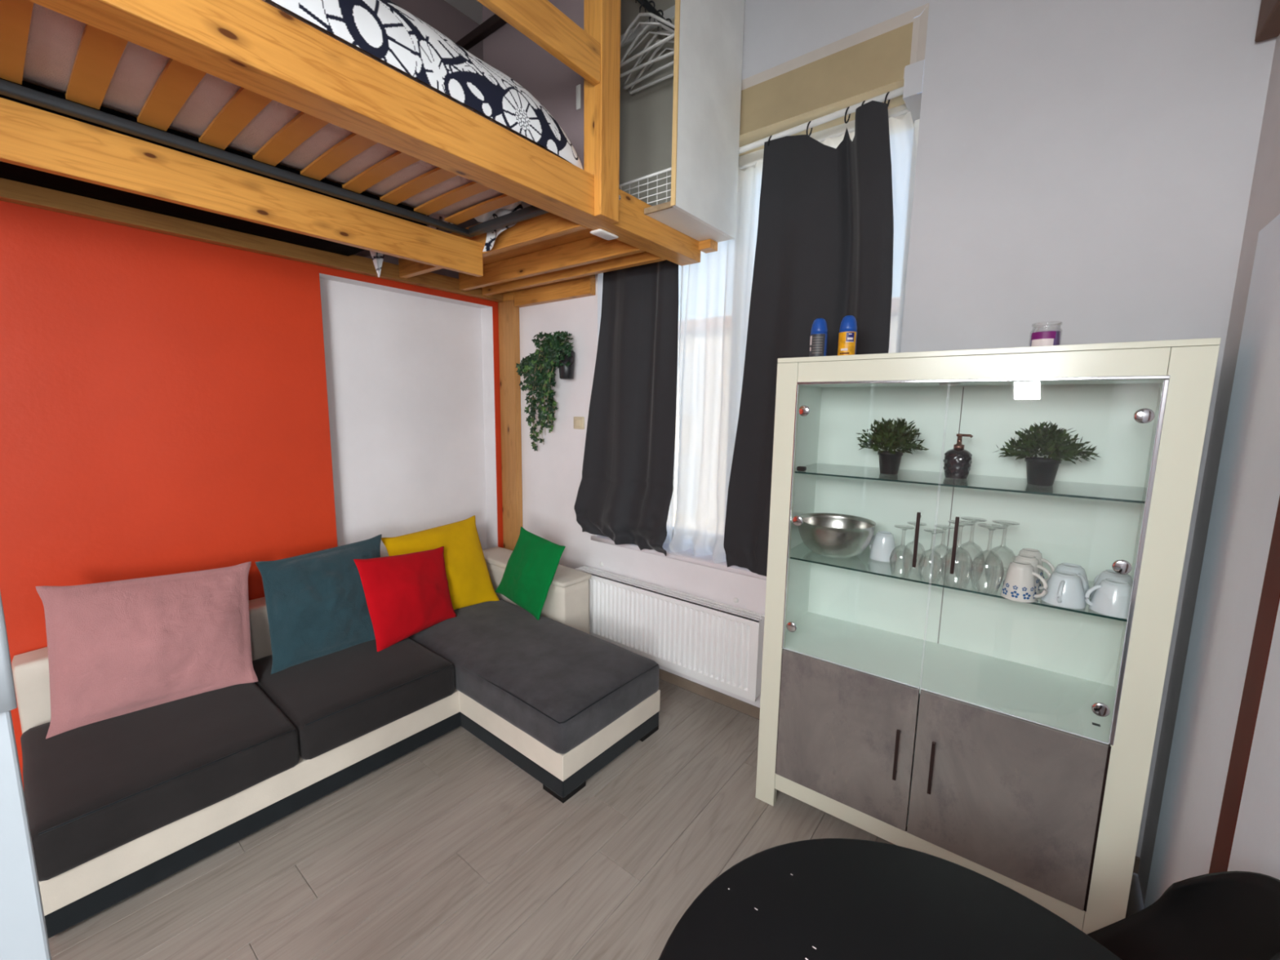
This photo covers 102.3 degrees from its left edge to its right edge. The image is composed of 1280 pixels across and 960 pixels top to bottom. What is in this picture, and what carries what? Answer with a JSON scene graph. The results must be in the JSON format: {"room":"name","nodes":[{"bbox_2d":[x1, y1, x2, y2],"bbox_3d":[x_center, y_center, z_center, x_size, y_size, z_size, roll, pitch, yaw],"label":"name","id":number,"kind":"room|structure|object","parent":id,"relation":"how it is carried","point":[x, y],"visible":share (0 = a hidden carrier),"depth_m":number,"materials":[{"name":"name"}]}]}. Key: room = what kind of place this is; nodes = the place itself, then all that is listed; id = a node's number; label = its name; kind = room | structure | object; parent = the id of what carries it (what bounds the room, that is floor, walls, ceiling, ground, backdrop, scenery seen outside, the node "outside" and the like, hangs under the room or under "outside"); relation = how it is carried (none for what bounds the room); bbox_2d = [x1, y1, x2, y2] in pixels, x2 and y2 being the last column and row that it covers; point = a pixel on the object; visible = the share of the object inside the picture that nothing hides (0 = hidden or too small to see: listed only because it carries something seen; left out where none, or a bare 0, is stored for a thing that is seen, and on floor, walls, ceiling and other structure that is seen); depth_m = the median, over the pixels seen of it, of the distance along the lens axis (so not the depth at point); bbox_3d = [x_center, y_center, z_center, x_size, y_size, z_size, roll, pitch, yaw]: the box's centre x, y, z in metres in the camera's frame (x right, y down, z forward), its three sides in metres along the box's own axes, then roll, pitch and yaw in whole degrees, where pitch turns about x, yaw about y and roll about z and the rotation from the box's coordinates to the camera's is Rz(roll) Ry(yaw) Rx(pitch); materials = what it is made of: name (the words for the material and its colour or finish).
{"room":"studio apartment","nodes":[
{"label":"studio apartment","id":0,"kind":"room"},
{"bbox_2d":[0,0,503,786],"bbox_3d":[-3.007,-0.590,1.042,0.100,3.900,6.620,7,10,38],"label":"wall","id":1,"kind":"structure","parent":0,"point":[169,404],"depth_m":2.37,"materials":[{"name":"orange paint"}]},
{"bbox_2d":[444,0,482,24],"bbox_3d":[-0.361,-2.200,-1.251,6.850,0.001,6.620,7,10,38],"label":"ceiling","id":2,"kind":"structure","parent":0,"point":[473,9],"depth_m":3.07,"materials":[{"name":"paint"}]},
{"bbox_2d":[48,678,1143,959],"bbox_3d":[-0.411,1.691,-0.700,6.850,0.060,6.650,7,10,38],"label":"floor","id":3,"kind":"structure","parent":0,"point":[448,849],"depth_m":1.77,"materials":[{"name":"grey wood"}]},
{"bbox_2d":[0,591,51,959],"bbox_3d":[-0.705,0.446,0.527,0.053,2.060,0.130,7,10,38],"label":"door","id":4,"kind":"structure","parent":3,"relation":"on","point":[23,928],"depth_m":0.55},
{"bbox_2d":[11,546,660,937],"bbox_3d":[-1.069,0.928,2.326,1.638,0.600,2.192,7,10,39],"label":"sofa","id":5,"kind":"object","parent":3,"relation":"on","point":[117,806],"visible":0.77,"depth_m":2.03,"materials":[{"name":"fabric"}]},
{"bbox_2d":[35,561,257,738],"bbox_3d":[-1.930,0.622,2.079,0.644,0.528,0.254,-6,11,-43],"label":"pillow","id":6,"kind":"object","parent":5,"relation":"on","point":[117,648],"visible":1,"depth_m":1.99,"materials":[{"name":"pink fabric"}]},
{"bbox_2d":[20,682,299,881],"bbox_3d":[-1.767,0.985,1.911,0.757,0.181,0.661,7,10,39],"label":"seat cushion","id":7,"kind":"object","parent":5,"relation":"on","point":[95,792],"depth_m":1.72,"materials":[{"name":"black fabric"}]},
{"bbox_2d":[255,533,382,674],"bbox_3d":[-1.511,0.582,2.540,0.255,0.493,0.617,7,10,38],"label":"pillow","id":8,"kind":"object","parent":5,"relation":"on","point":[316,602],"visible":0.86,"depth_m":2.44,"materials":[{"name":"teal fabric"}]},
{"bbox_2d":[252,637,454,759],"bbox_3d":[-1.354,0.921,2.414,0.755,0.182,0.644,7,10,39],"label":"seat cushion","id":9,"kind":"object","parent":5,"relation":"on","point":[334,702],"depth_m":2.22,"materials":[{"name":"black fabric"}]},
{"bbox_2d":[353,546,456,651],"bbox_3d":[-1.208,0.585,2.731,0.222,0.424,0.552,5,9,30],"label":"pillow","id":10,"kind":"object","parent":5,"relation":"on","point":[407,594],"visible":1,"depth_m":2.65,"materials":[{"name":"red fabric"}]},
{"bbox_2d":[381,515,499,609],"bbox_3d":[-1.138,0.514,3.046,0.319,0.488,0.610,7,10,38],"label":"pillow","id":11,"kind":"object","parent":5,"relation":"on","point":[468,575],"visible":0.59,"depth_m":3.08,"materials":[{"name":"yellow fabric"}]},
{"bbox_2d":[494,526,565,620],"bbox_3d":[-0.649,0.529,2.991,0.564,0.478,0.128,8,11,43],"label":"pillow","id":12,"kind":"object","parent":5,"relation":"on","point":[530,571],"visible":1,"depth_m":2.93,"materials":[{"name":"green fabric"}]},
{"bbox_2d":[408,598,659,754],"bbox_3d":[-0.668,0.891,2.688,1.476,0.187,0.648,7,10,39],"label":"cushion","id":13,"kind":"object","parent":5,"relation":"on","point":[560,686],"depth_m":2.36,"materials":[{"name":"grey fabric"}]},
{"bbox_2d":[0,0,700,551],"bbox_3d":[-1.342,-0.658,1.752,1.636,3.890,3.397,7,10,38],"label":"frame","id":14,"kind":"object","parent":3,"relation":"on","point":[255,46],"visible":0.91,"depth_m":1.71,"materials":[{"name":"brown wood"}]},
{"bbox_2d":[0,78,426,256],"bbox_3d":[-1.884,-1.110,1.594,0.768,0.188,2.170,7,10,38],"label":"bed frame rail","id":15,"kind":"object","parent":14,"relation":"on","point":[7,171],"visible":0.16,"depth_m":1.93,"materials":[{"name":"black metal"}]},
{"bbox_2d":[0,0,548,237],"bbox_3d":[-1.257,-0.982,1.241,0.634,0.050,2.368,7,10,38],"label":"bed base","id":16,"kind":"object","parent":14,"relation":"on","point":[99,54],"visible":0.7,"depth_m":1.49,"materials":[{"name":"wood"}]},
{"bbox_2d":[22,0,552,217],"bbox_3d":[-1.279,-1.073,1.204,0.646,0.136,2.300,7,10,38],"label":"mattress","id":17,"kind":"object","parent":16,"relation":"on","point":[54,38],"visible":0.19,"depth_m":1.43,"materials":[{"name":"grey fabric"}]},
{"bbox_2d":[271,0,582,277],"bbox_3d":[-1.534,-1.134,1.413,1.512,0.643,2.524,7,10,38],"label":"duvet","id":18,"kind":"object","parent":17,"relation":"on","point":[382,28],"visible":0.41,"depth_m":1.46,"materials":[{"name":"fabric"}]},
{"bbox_2d":[481,0,583,169],"bbox_3d":[-0.440,-1.919,2.265,0.805,1.485,0.027,7,10,38],"label":"wall","id":19,"kind":"structure","parent":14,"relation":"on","point":[553,83],"depth_m":2.26,"materials":[{"name":"paint"}]},
{"bbox_2d":[455,13,506,50],"bbox_3d":[-0.607,-2.114,2.343,1.200,0.042,0.033,7,10,38],"label":"batten","id":20,"kind":"object","parent":19,"relation":"attached to","point":[495,22],"visible":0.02,"depth_m":2.44,"materials":[{"name":"brown wood"}]},
{"bbox_2d":[590,228,618,239],"bbox_3d":[-0.146,-1.008,2.120,0.060,0.010,0.115,7,10,38],"label":"plate","id":21,"kind":"object","parent":14,"relation":"attached to","point":[604,234],"visible":1,"depth_m":2.11,"materials":[{"name":"white plastic"}]},
{"bbox_2d":[618,0,744,253],"bbox_3d":[-0.059,-1.890,2.374,0.867,1.562,0.594,7,10,38],"label":"wardrobe","id":22,"kind":"object","parent":14,"relation":"on","point":[688,122],"visible":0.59,"depth_m":2.27,"materials":[{"name":"white wood"}]},
{"bbox_2d":[618,167,671,206],"bbox_3d":[0.040,-1.253,2.380,0.506,0.142,0.290,7,10,38],"label":"wire basket","id":23,"kind":"object","parent":22,"relation":"in","point":[667,170],"visible":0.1,"depth_m":2.20,"materials":[{"name":"white metal"}]},
{"bbox_2d":[620,0,674,67],"bbox_3d":[-0.001,-1.982,2.244,0.437,0.258,0.014,8,10,40],"label":"clothes hanger","id":24,"kind":"object","parent":22,"relation":"hanging from","point":[644,14],"visible":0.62,"depth_m":2.23,"materials":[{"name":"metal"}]},
{"bbox_2d":[620,0,674,77],"bbox_3d":[0.042,-1.989,2.299,0.437,0.258,0.013,6,10,34],"label":"clothes hanger","id":25,"kind":"object","parent":22,"relation":"hanging from","point":[661,25],"visible":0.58,"depth_m":2.31,"materials":[{"name":"white plastic"}]},
{"bbox_2d":[622,9,674,89],"bbox_3d":[0.082,-1.995,2.349,0.437,0.258,0.013,7,10,40],"label":"clothes hanger","id":26,"kind":"object","parent":22,"relation":"hanging from","point":[638,61],"visible":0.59,"depth_m":2.39,"materials":[{"name":"white plastic"}]},
{"bbox_2d":[627,17,674,94],"bbox_3d":[0.122,-2.002,2.400,0.437,0.258,0.014,6,10,35],"label":"clothes hanger","id":27,"kind":"object","parent":22,"relation":"hanging from","point":[660,46],"visible":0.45,"depth_m":2.44,"materials":[{"name":"white plastic"}]},
{"bbox_2d":[658,838,1121,959],"bbox_3d":[0.376,1.110,0.662,0.783,0.740,0.783,7,10,38],"label":"round table","id":28,"kind":"object","parent":3,"relation":"on","point":[846,899],"visible":1,"depth_m":0.84,"materials":[{"name":"black laminate"}]},
{"bbox_2d":[755,337,1221,933],"bbox_3d":[1.037,0.456,1.812,1.086,1.740,0.476,7,10,36],"label":"display cabinet","id":29,"kind":"object","parent":3,"relation":"on","point":[1011,743],"visible":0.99,"depth_m":1.73,"materials":[{"name":"beige paint"}]},
{"bbox_2d":[808,318,827,356],"bbox_3d":[0.680,-0.532,1.966,0.062,0.162,0.063,7,10,38],"label":"air freshener","id":30,"kind":"object","parent":29,"relation":"on","point":[819,332],"visible":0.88,"depth_m":1.94,"materials":[{"name":"metal"}]},
{"bbox_2d":[798,512,875,557],"bbox_3d":[0.755,0.220,2.002,0.285,0.131,0.285,7,10,38],"label":"mixing bowl","id":31,"kind":"object","parent":29,"relation":"on","point":[825,534],"visible":0.95,"depth_m":1.92,"materials":[{"name":"metal"}]},
{"bbox_2d":[837,315,857,355],"bbox_3d":[0.764,-0.522,1.900,0.062,0.162,0.064,7,10,38],"label":"air freshener","id":32,"kind":"object","parent":29,"relation":"on","point":[847,335],"visible":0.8,"depth_m":1.88,"materials":[{"name":"metal"}]},
{"bbox_2d":[869,531,896,561],"bbox_3d":[0.919,0.246,1.946,0.092,0.100,0.100,4,8,19],"label":"mug","id":33,"kind":"object","parent":29,"relation":"on","point":[883,544],"visible":0.96,"depth_m":1.91,"materials":[{"name":"white ceramic"}]},
{"bbox_2d":[856,417,928,474],"bbox_3d":[0.900,-0.125,1.858,0.234,0.207,0.260,4,8,21],"label":"potted plant","id":34,"kind":"object","parent":29,"relation":"on","point":[889,435],"visible":1,"depth_m":1.83,"materials":[{"name":"green plant"}]},
{"bbox_2d":[889,524,914,577],"bbox_3d":[0.885,0.240,1.742,0.073,0.168,0.073,7,10,38],"label":"wine glass","id":35,"kind":"object","parent":29,"relation":"on","point":[895,526],"visible":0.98,"depth_m":1.74,"materials":[{"name":"clear glass"}]},
{"bbox_2d":[889,544,912,577],"bbox_3d":[0.885,0.271,1.746,0.073,0.104,0.073,7,10,38],"label":"bowl","id":36,"kind":"object","parent":35,"relation":"attached to","point":[900,544],"depth_m":1.75,"materials":[{"name":"clear glass"}]},
{"bbox_2d":[902,521,926,572],"bbox_3d":[0.958,0.233,1.799,0.073,0.168,0.073,2,8,9],"label":"wine glass","id":37,"kind":"object","parent":29,"relation":"on","point":[908,522],"visible":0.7,"depth_m":1.79,"materials":[{"name":"clear glass"}]},
{"bbox_2d":[902,540,925,572],"bbox_3d":[0.958,0.264,1.803,0.073,0.104,0.073,2,8,9],"label":"bowl","id":38,"kind":"object","parent":37,"relation":"attached to","point":[913,540],"depth_m":1.80,"materials":[{"name":"clear glass"}]},
{"bbox_2d":[918,528,944,582],"bbox_3d":[0.957,0.247,1.693,0.073,0.168,0.073,4,8,21],"label":"wine glass","id":39,"kind":"object","parent":29,"relation":"on","point":[926,529],"visible":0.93,"depth_m":1.69,"materials":[{"name":"clear glass"}]},
{"bbox_2d":[918,548,943,582],"bbox_3d":[0.957,0.279,1.697,0.073,0.104,0.073,4,8,21],"label":"bowl","id":40,"kind":"object","parent":39,"relation":"attached to","point":[930,548],"depth_m":1.70,"materials":[{"name":"clear glass"}]},
{"bbox_2d":[928,524,954,576],"bbox_3d":[1.029,0.240,1.757,0.073,0.168,0.073,5,9,26],"label":"wine glass","id":41,"kind":"object","parent":29,"relation":"on","point":[937,525],"visible":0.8,"depth_m":1.75,"materials":[{"name":"clear glass"}]},
{"bbox_2d":[928,544,951,576],"bbox_3d":[1.029,0.271,1.761,0.073,0.104,0.073,5,9,26],"label":"bowl","id":42,"kind":"object","parent":41,"relation":"attached to","point":[939,544],"depth_m":1.77,"materials":[{"name":"clear glass"}]},
{"bbox_2d":[938,382,960,386],"bbox_3d":[1.038,-0.321,1.729,0.064,0.008,0.064,7,10,36],"label":"spot lamp","id":43,"kind":"object","parent":29,"relation":"on","point":[940,384],"depth_m":1.71,"materials":[{"name":"white plastic"}]},
{"bbox_2d":[942,433,973,479],"bbox_3d":[1.099,-0.084,1.782,0.084,0.152,0.084,7,10,38],"label":"soap dispenser","id":44,"kind":"object","parent":29,"relation":"on","point":[957,461],"visible":1,"depth_m":1.76,"materials":[{"name":"brown glass"}]},
{"bbox_2d":[942,448,972,479],"bbox_3d":[1.098,-0.058,1.786,0.084,0.100,0.084,7,10,38],"label":"bottle","id":45,"kind":"object","parent":44,"relation":"attached to","point":[957,462],"depth_m":1.76,"materials":[{"name":"brown glass"}]},
{"bbox_2d":[941,520,974,587],"bbox_3d":[1.015,0.236,1.646,0.087,0.206,0.087,7,10,38],"label":"wine glass","id":46,"kind":"object","parent":29,"relation":"on","point":[969,523],"visible":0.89,"depth_m":1.64,"materials":[{"name":"clear glass"}]},
{"bbox_2d":[941,546,973,587],"bbox_3d":[1.014,0.275,1.651,0.087,0.128,0.087,7,10,38],"label":"bowl","id":47,"kind":"object","parent":46,"relation":"on","point":[948,549],"depth_m":1.65,"materials":[{"name":"clear glass"}]},
{"bbox_2d":[954,516,986,582],"bbox_3d":[1.092,0.229,1.706,0.087,0.206,0.087,6,9,32],"label":"wine glass","id":48,"kind":"object","parent":29,"relation":"on","point":[962,517],"visible":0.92,"depth_m":1.69,"materials":[{"name":"clear glass"}]},
{"bbox_2d":[954,541,985,582],"bbox_3d":[1.092,0.267,1.711,0.087,0.128,0.087,6,9,32],"label":"bowl","id":49,"kind":"object","parent":48,"relation":"on","point":[968,541],"depth_m":1.69,"materials":[{"name":"clear glass"}]},
{"bbox_2d":[795,462,1146,501],"bbox_3d":[1.064,-0.003,1.776,1.025,0.006,0.370,7,10,36],"label":"glass shelf","id":50,"kind":"object","parent":29,"relation":"attached to","point":[1068,486],"depth_m":1.70,"materials":[{"name":"clear glass"}]},
{"bbox_2d":[970,523,1006,593],"bbox_3d":[1.081,0.243,1.601,0.087,0.206,0.087,3,8,15],"label":"wine glass","id":51,"kind":"object","parent":29,"relation":"on","point":[983,525],"visible":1,"depth_m":1.59,"materials":[{"name":"clear glass"}]},
{"bbox_2d":[970,550,1004,593],"bbox_3d":[1.080,0.282,1.607,0.087,0.128,0.087,3,8,15],"label":"bowl","id":52,"kind":"object","parent":51,"relation":"on","point":[1002,574],"depth_m":1.59,"materials":[{"name":"clear glass"}]},
{"bbox_2d":[984,520,1019,583],"bbox_3d":[1.166,0.236,1.661,0.087,0.206,0.087,1,8,4],"label":"wine glass","id":53,"kind":"object","parent":29,"relation":"on","point":[993,521],"visible":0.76,"depth_m":1.66,"materials":[{"name":"clear glass"}]},
{"bbox_2d":[984,545,1015,583],"bbox_3d":[1.166,0.275,1.666,0.087,0.128,0.087,1,8,4],"label":"bowl","id":54,"kind":"object","parent":53,"relation":"on","point":[993,548],"depth_m":1.68,"materials":[{"name":"clear glass"}]},
{"bbox_2d":[1000,560,1048,602],"bbox_3d":[1.148,0.301,1.546,0.103,0.108,0.086,4,9,23],"label":"mug","id":55,"kind":"object","parent":29,"relation":"on","point":[1019,585],"visible":1,"depth_m":1.52,"materials":[{"name":"white ceramic"}]},
{"bbox_2d":[1014,554,1050,594],"bbox_3d":[1.217,0.292,1.618,0.103,0.108,0.086,4,8,20],"label":"mug","id":56,"kind":"object","parent":29,"relation":"on","point":[1031,559],"visible":0.41,"depth_m":1.59,"materials":[{"name":"white ceramic"}]},
{"bbox_2d":[1018,548,1054,586],"bbox_3d":[1.285,0.283,1.691,0.103,0.108,0.086,4,8,19],"label":"mug","id":57,"kind":"object","parent":29,"relation":"on","point":[1035,553],"visible":0.38,"depth_m":1.66,"materials":[{"name":"white ceramic"}]},
{"bbox_2d":[1028,321,1062,346],"bbox_3d":[1.220,-0.428,1.553,0.076,0.085,0.077,7,10,38],"label":"candle jar","id":58,"kind":"object","parent":29,"relation":"on","point":[1050,337],"visible":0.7,"depth_m":1.52,"materials":[{"name":"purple glass"}]},
{"bbox_2d":[991,421,1100,485],"bbox_3d":[1.282,-0.087,1.639,0.268,0.204,0.243,7,10,38],"label":"potted plant","id":59,"kind":"object","parent":29,"relation":"on","point":[1041,471],"visible":1,"depth_m":1.60,"materials":[{"name":"green plant"}]},
{"bbox_2d":[1040,570,1085,608],"bbox_3d":[1.248,0.317,1.517,0.104,0.088,0.104,1,8,3],"label":"cup","id":60,"kind":"object","parent":29,"relation":"on","point":[1065,588],"visible":0.94,"depth_m":1.48,"materials":[{"name":"white ceramic"}]},
{"bbox_2d":[1053,563,1089,597],"bbox_3d":[1.330,0.307,1.598,0.104,0.088,0.104,-6,10,-39],"label":"cup","id":61,"kind":"object","parent":29,"relation":"on","point":[1078,570],"visible":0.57,"depth_m":1.57,"materials":[{"name":"white ceramic"}]},
{"bbox_2d":[1084,578,1132,618],"bbox_3d":[1.335,0.327,1.450,0.104,0.088,0.104,-3,9,-27],"label":"cup","id":62,"kind":"object","parent":29,"relation":"on","point":[1112,597],"visible":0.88,"depth_m":1.43,"materials":[{"name":"white ceramic"}]},
{"bbox_2d":[1089,569,1133,598],"bbox_3d":[1.412,0.317,1.535,0.104,0.088,0.104,-6,11,-43],"label":"cup","id":63,"kind":"object","parent":29,"relation":"on","point":[1107,574],"visible":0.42,"depth_m":1.52,"materials":[{"name":"white ceramic"}]},
{"bbox_2d":[1086,871,1279,959],"bbox_3d":[0.750,1.011,0.910,0.435,0.885,0.464,7,10,38],"label":"shell chair","id":64,"kind":"object","parent":3,"relation":"on","point":[1228,915],"visible":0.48,"depth_m":0.86,"materials":[{"name":"black plastic"}]},
{"bbox_2d":[519,0,1276,857],"bbox_3d":[0.471,-0.760,2.650,3.625,3.900,0.266,7,10,38],"label":"wall","id":65,"kind":"structure","parent":0,"point":[1086,166],"depth_m":1.77,"materials":[{"name":"white paint"}]},
{"bbox_2d":[515,331,574,451],"bbox_3d":[-0.593,-0.547,3.248,0.486,0.750,0.163,7,10,38],"label":"ivy","id":66,"kind":"object","parent":65,"relation":"attached to","point":[553,353],"visible":1,"depth_m":3.19,"materials":[{"name":"green plant"}]},
{"bbox_2d":[558,351,574,379],"bbox_3d":[-0.446,-0.694,3.129,0.104,0.160,0.104,7,10,38],"label":"pot","id":67,"kind":"object","parent":65,"relation":"attached to","point":[566,366],"depth_m":3.09,"materials":[{"name":"black plastic"}]},
{"bbox_2d":[573,416,584,429],"bbox_3d":[-0.380,-0.354,3.199,0.088,0.077,0.016,7,10,38],"label":"light switch","id":68,"kind":"object","parent":65,"relation":"attached to","point":[579,422],"visible":1,"depth_m":3.19,"materials":[{"name":"beige plastic"}]},
{"bbox_2d":[575,565,764,702],"bbox_3d":[0.110,0.844,2.905,1.235,0.480,0.107,7,10,38],"label":"radiator","id":69,"kind":"object","parent":65,"relation":"attached to","point":[719,645],"visible":0.91,"depth_m":2.75,"materials":[{"name":"metal"}]},
{"bbox_2d":[591,535,766,580],"bbox_3d":[0.452,0.430,2.796,1.715,0.029,0.276,7,10,38],"label":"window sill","id":70,"kind":"structure","parent":65,"relation":"attached to","point":[687,556],"depth_m":2.79,"materials":[{"name":"paint"}]},
{"bbox_2d":[671,103,919,538],"bbox_3d":[0.515,-0.596,2.723,1.647,2.086,0.110,7,10,38],"label":"window","id":71,"kind":"structure","parent":65,"relation":"in","point":[756,155],"depth_m":2.32,"materials":[{"name":"white plastic"}]},
{"bbox_2d":[738,86,903,154],"bbox_3d":[0.406,-1.558,2.482,1.579,0.086,0.026,7,10,38],"label":"curtain rod","id":72,"kind":"object","parent":65,"relation":"attached to","point":[899,91],"visible":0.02,"depth_m":2.19,"materials":[{"name":"white plastic"}]},
{"bbox_2d":[573,259,678,555],"bbox_3d":[-0.084,-0.596,2.871,0.684,1.982,0.182,7,10,38],"label":"curtain","id":73,"kind":"object","parent":72,"relation":"hanging from","point":[624,494],"visible":0.84,"depth_m":2.89,"materials":[{"name":"fabric"}]},
{"bbox_2d":[723,91,893,576],"bbox_3d":[0.743,-0.537,2.308,0.702,2.040,0.101,7,10,38],"label":"curtain","id":74,"kind":"object","parent":72,"relation":"hanging from","point":[824,250],"visible":0.66,"depth_m":2.26,"materials":[{"name":"fabric"}]},
{"bbox_2d":[737,108,908,169],"bbox_3d":[0.454,-1.528,2.550,1.579,0.071,0.016,7,10,38],"label":"rod","id":75,"kind":"object","parent":65,"relation":"attached to","point":[904,111],"visible":0.24,"depth_m":2.23,"materials":[{"name":"white metal"}]},
{"bbox_2d":[663,264,681,543],"bbox_3d":[0.024,-0.597,3.000,0.504,1.928,0.052,7,10,38],"label":"sheer curtain","id":76,"kind":"object","parent":75,"relation":"hanging from","point":[670,516],"visible":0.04,"depth_m":2.91,"materials":[{"name":"white fabric"}]},
{"bbox_2d":[668,160,763,563],"bbox_3d":[0.449,-0.545,2.612,0.678,1.966,0.169,7,10,38],"label":"sheer curtain","id":77,"kind":"object","parent":75,"relation":"hanging from","point":[716,290],"visible":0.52,"depth_m":2.72,"materials":[{"name":"white fabric"}]},
{"bbox_2d":[820,111,917,353],"bbox_3d":[0.912,-0.507,2.299,0.454,1.976,0.067,7,10,40],"label":"sheer curtain","id":78,"kind":"object","parent":75,"relation":"hanging from","point":[903,143],"visible":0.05,"depth_m":2.11,"materials":[{"name":"white fabric"}]},
{"bbox_2d":[658,668,1140,874],"bbox_3d":[0.368,1.157,2.803,3.405,0.058,0.012,7,10,38],"label":"baseboard","id":79,"kind":"structure","parent":65,"relation":"attached to","point":[749,709],"depth_m":2.77,"materials":[{"name":"grey wood"}]},
{"bbox_2d":[1137,34,1279,906],"bbox_3d":[1.531,-0.090,-2.062,2.580,3.900,7.233,1,8,0],"label":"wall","id":80,"kind":"structure","parent":0,"point":[1264,206],"depth_m":1.50,"materials":[{"name":"grey paint"}]},
{"bbox_2d":[1143,213,1279,908],"bbox_3d":[1.393,0.405,1.220,0.047,2.013,0.472,7,10,38],"label":"wall","id":81,"kind":"structure","parent":80,"relation":"attached to","point":[1246,495],"depth_m":1.21,"materials":[{"name":"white paint"}]},
{"bbox_2d":[1208,496,1279,873],"bbox_3d":[1.219,0.341,0.986,0.048,2.200,0.096,7,10,38],"label":"trim","id":82,"kind":"structure","parent":80,"relation":"attached to","point":[1267,613],"depth_m":1.01,"materials":[{"name":"red wood"}]},
{"bbox_2d":[1254,0,1279,42],"bbox_3d":[1.661,-1.454,1.285,0.063,0.515,0.248,7,10,38],"label":"trim","id":83,"kind":"structure","parent":80,"relation":"attached to","point":[1268,20],"depth_m":1.38,"materials":[{"name":"brown wood"}]},
{"bbox_2d":[1227,600,1279,879],"bbox_3d":[0.717,0.421,0.350,0.048,2.200,1.532,7,10,38],"label":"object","id":84,"kind":"structure","parent":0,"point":[1255,847],"depth_m":0.93,"materials":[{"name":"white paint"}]},
{"label":"outside","id":85,"kind":"structure","parent":0,"visible":0},
{"bbox_2d":[672,372,679,526],"bbox_3d":[4.834,-0.424,16.216,18.410,7.860,9.160,7,10,38],"label":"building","id":86,"kind":"structure","parent":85,"point":[677,427],"depth_m":13.60,"materials":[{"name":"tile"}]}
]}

